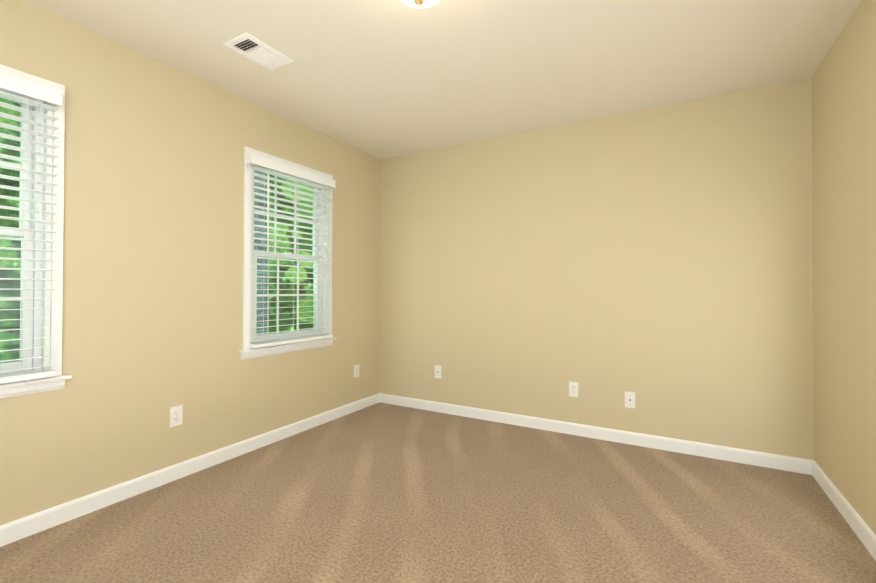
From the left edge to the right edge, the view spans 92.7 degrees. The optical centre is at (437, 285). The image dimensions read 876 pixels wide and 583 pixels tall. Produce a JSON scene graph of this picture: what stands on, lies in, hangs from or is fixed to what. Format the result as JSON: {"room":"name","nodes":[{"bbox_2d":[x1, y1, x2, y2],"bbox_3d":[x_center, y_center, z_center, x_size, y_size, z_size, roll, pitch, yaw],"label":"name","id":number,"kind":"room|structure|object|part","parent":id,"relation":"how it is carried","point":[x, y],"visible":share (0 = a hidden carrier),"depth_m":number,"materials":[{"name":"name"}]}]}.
{"room":"empty bedroom","nodes":[
{"label":"empty bedroom","id":0,"kind":"room"},
{"bbox_2d":[0,0,379,524],"bbox_3d":[-1.641,-0.070,2.482,0.140,2.440,4.317,0,-1,29],"label":"wall","id":1,"kind":"structure","parent":0,"point":[152,314],"depth_m":2.40,"materials":[{"name":"beige paint"}]},
{"bbox_2d":[0,64,64,398],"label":"window","id":2,"kind":"structure","parent":1,"relation":"in","point":[57,255],"depth_m":1.98,"materials":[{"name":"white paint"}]},
{"bbox_3d":[-2.076,-0.253,1.685,0.035,1.208,0.590,0,-1,29],"label":"glass","id":3,"kind":"part","parent":2,"relation":"part of","materials":[{"name":"clear glass"}]},
{"bbox_2d":[0,72,61,383],"bbox_3d":[-1.991,-0.246,1.615,0.063,1.330,0.815,0,-1,29],"label":"left window blind slats","id":4,"kind":"object","parent":2,"relation":"attached to","point":[35,93],"visible":1,"depth_m":1.87,"materials":[{"name":"white plastic"}]},
{"bbox_2d":[19,96,41,388],"bbox_3d":[-1.834,-0.192,1.874,0.080,1.308,0.036,0,-1,-13],"label":"blind cord","id":5,"kind":"object","parent":4,"relation":"attached to","point":[40,212],"visible":0.88,"depth_m":1.85,"materials":[{"name":"white fabric"}]},
{"bbox_2d":[0,374,71,388],"bbox_3d":[-2.017,0.438,1.645,0.066,0.018,0.900,0,-1,29],"label":"window sill","id":6,"kind":"structure","parent":1,"relation":"attached to","point":[31,381],"depth_m":1.91,"materials":[{"name":"white paint"}]},
{"bbox_2d":[170,405,182,426],"bbox_3d":[-1.553,0.777,2.482,0.008,0.114,0.070,0,-1,29],"label":"electrical outlet","id":7,"kind":"object","parent":1,"relation":"attached to","point":[176,415],"visible":1,"depth_m":2.48,"materials":[{"name":"white plastic"}]},
{"bbox_2d":[0,393,379,546],"bbox_3d":[-1.577,1.106,2.433,0.014,0.089,4.037,0,-1,29],"label":"baseboard","id":8,"kind":"structure","parent":1,"relation":"attached to","point":[24,527],"depth_m":2.37,"materials":[{"name":"white paint"}]},
{"bbox_2d":[241,147,332,359],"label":"window","id":9,"kind":"structure","parent":1,"relation":"in","point":[247,265],"depth_m":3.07,"materials":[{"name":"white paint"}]},
{"bbox_3d":[-1.181,-0.235,3.268,0.035,1.208,0.590,0,-1,29],"label":"glass","id":10,"kind":"part","parent":9,"relation":"part of","materials":[{"name":"clear glass"}]},
{"bbox_2d":[245,153,335,347],"bbox_3d":[-1.096,-0.229,3.197,0.063,1.330,0.815,0,-1,29],"label":"right window blind slats","id":11,"kind":"object","parent":9,"relation":"attached to","point":[264,164],"visible":1,"depth_m":3.15,"materials":[{"name":"white plastic"}]},
{"bbox_2d":[263,169,268,351],"bbox_3d":[-1.216,-0.180,2.979,0.027,1.308,0.065,1,-1,-43],"label":"blind cord","id":12,"kind":"object","parent":11,"relation":"attached to","point":[268,169],"depth_m":2.96,"materials":[{"name":"white fabric"}]},
{"bbox_2d":[293,224,298,346],"bbox_3d":[-1.088,-0.177,3.222,0.053,1.308,0.015,0,-1,29],"label":"blind cord","id":13,"kind":"object","parent":11,"relation":"attached to","point":[297,258],"depth_m":3.22,"materials":[{"name":"white fabric"}]},
{"bbox_2d":[319,185,329,326],"bbox_3d":[-0.939,-0.175,3.456,0.080,1.308,0.036,0,-1,-13],"label":"blind cord","id":14,"kind":"object","parent":11,"relation":"attached to","point":[324,185],"depth_m":3.46,"materials":[{"name":"white fabric"}]},
{"bbox_2d":[239,337,336,352],"bbox_3d":[-1.122,0.456,3.227,0.066,0.018,0.900,0,-1,29],"label":"window sill","id":15,"kind":"structure","parent":1,"relation":"attached to","point":[283,345],"depth_m":3.14,"materials":[{"name":"white paint"}]},
{"bbox_2d":[354,365,358,377],"bbox_3d":[-0.756,0.800,3.892,0.008,0.114,0.070,0,-1,29],"label":"electrical outlet","id":16,"kind":"object","parent":1,"relation":"attached to","point":[356,370],"visible":1,"depth_m":3.88,"materials":[{"name":"white plastic"}]},
{"bbox_2d":[0,402,875,582],"bbox_3d":[-0.137,1.195,1.618,3.602,0.100,4.317,0,-1,29],"label":"floor","id":17,"kind":"structure","parent":0,"point":[379,492],"depth_m":2.05,"materials":[{"name":"carpet"}]},
{"bbox_2d":[22,0,861,158],"bbox_3d":[-0.132,-1.345,1.643,3.602,0.100,4.317,0,-1,29],"label":"ceiling","id":18,"kind":"structure","parent":0,"point":[380,79],"depth_m":2.33,"materials":[{"name":"beige paint"}]},
{"bbox_2d":[223,32,293,69],"bbox_3d":[-0.987,-1.271,2.315,0.192,0.039,0.305,0,-1,29],"label":"ceiling vent","id":19,"kind":"object","parent":18,"relation":"in","point":[249,46],"visible":1,"depth_m":2.30,"materials":[{"name":"white metal"}]},
{"bbox_2d":[399,0,440,8],"bbox_3d":[-0.077,-1.216,1.705,0.304,0.156,0.304,0,-1,29],"label":"ceiling light","id":20,"kind":"object","parent":18,"relation":"attached to","point":[419,4],"visible":1,"depth_m":1.73,"materials":[{"name":"white glass"}]},
{"bbox_2d":[379,78,813,459],"bbox_3d":[0.894,-0.055,3.448,3.322,2.440,0.140,0,-1,29],"label":"wall","id":21,"kind":"structure","parent":0,"point":[658,261],"depth_m":3.10,"materials":[{"name":"beige paint"}]},
{"bbox_2d":[435,366,441,378],"bbox_3d":[-0.003,0.801,3.854,0.070,0.114,0.018,0,-1,29],"label":"outlet","id":22,"kind":"object","parent":21,"relation":"attached to","point":[438,371],"visible":1,"depth_m":3.85,"materials":[{"name":"white plastic"}]},
{"bbox_2d":[569,381,577,396],"bbox_3d":[1.058,0.812,3.261,0.070,0.114,0.008,0,-1,29],"label":"duplex electrical outlet","id":23,"kind":"object","parent":21,"relation":"attached to","point":[573,389],"visible":1,"depth_m":3.26,"materials":[{"name":"white plastic"}]},
{"bbox_2d":[380,393,807,473],"bbox_3d":[0.857,1.120,3.368,3.270,0.089,0.014,0,-1,29],"label":"baseboard","id":24,"kind":"structure","parent":21,"relation":"attached to","point":[774,461],"depth_m":3.09,"materials":[{"name":"white paint"}]},
{"bbox_2d":[625,392,634,407],"bbox_3d":[1.407,0.841,3.063,0.070,0.114,0.007,0,-1,29],"label":"outlet","id":25,"kind":"object","parent":21,"relation":"attached to","point":[629,399],"visible":1,"depth_m":3.06,"materials":[{"name":"white plastic"}]},
{"bbox_2d":[812,0,875,534],"bbox_3d":[1.372,-0.080,0.778,0.140,2.440,4.317,0,-1,29],"label":"wall","id":26,"kind":"structure","parent":0,"point":[844,188],"depth_m":2.06,"materials":[{"name":"beige paint"}]},
{"bbox_2d":[808,459,875,560],"bbox_3d":[1.303,1.096,0.804,0.014,0.089,4.037,0,-1,29],"label":"baseboard","id":27,"kind":"structure","parent":26,"relation":"attached to","point":[858,525],"depth_m":2.05,"materials":[{"name":"white paint"}]},
{"label":"outside","id":28,"kind":"structure","parent":0,"visible":0},
{"bbox_2d":[0,98,313,362],"bbox_3d":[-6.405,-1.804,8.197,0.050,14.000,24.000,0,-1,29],"label":"trees","id":29,"kind":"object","parent":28,"point":[6,304],"depth_m":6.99,"materials":[{"name":"green plant"}]},
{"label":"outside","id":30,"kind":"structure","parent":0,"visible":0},
{"bbox_2d":[254,171,269,334],"bbox_3d":[-3.190,-1.794,5.930,1.180,7.950,1.280,0,-1,29],"label":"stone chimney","id":31,"kind":"object","parent":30,"point":[264,286],"depth_m":6.04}
]}

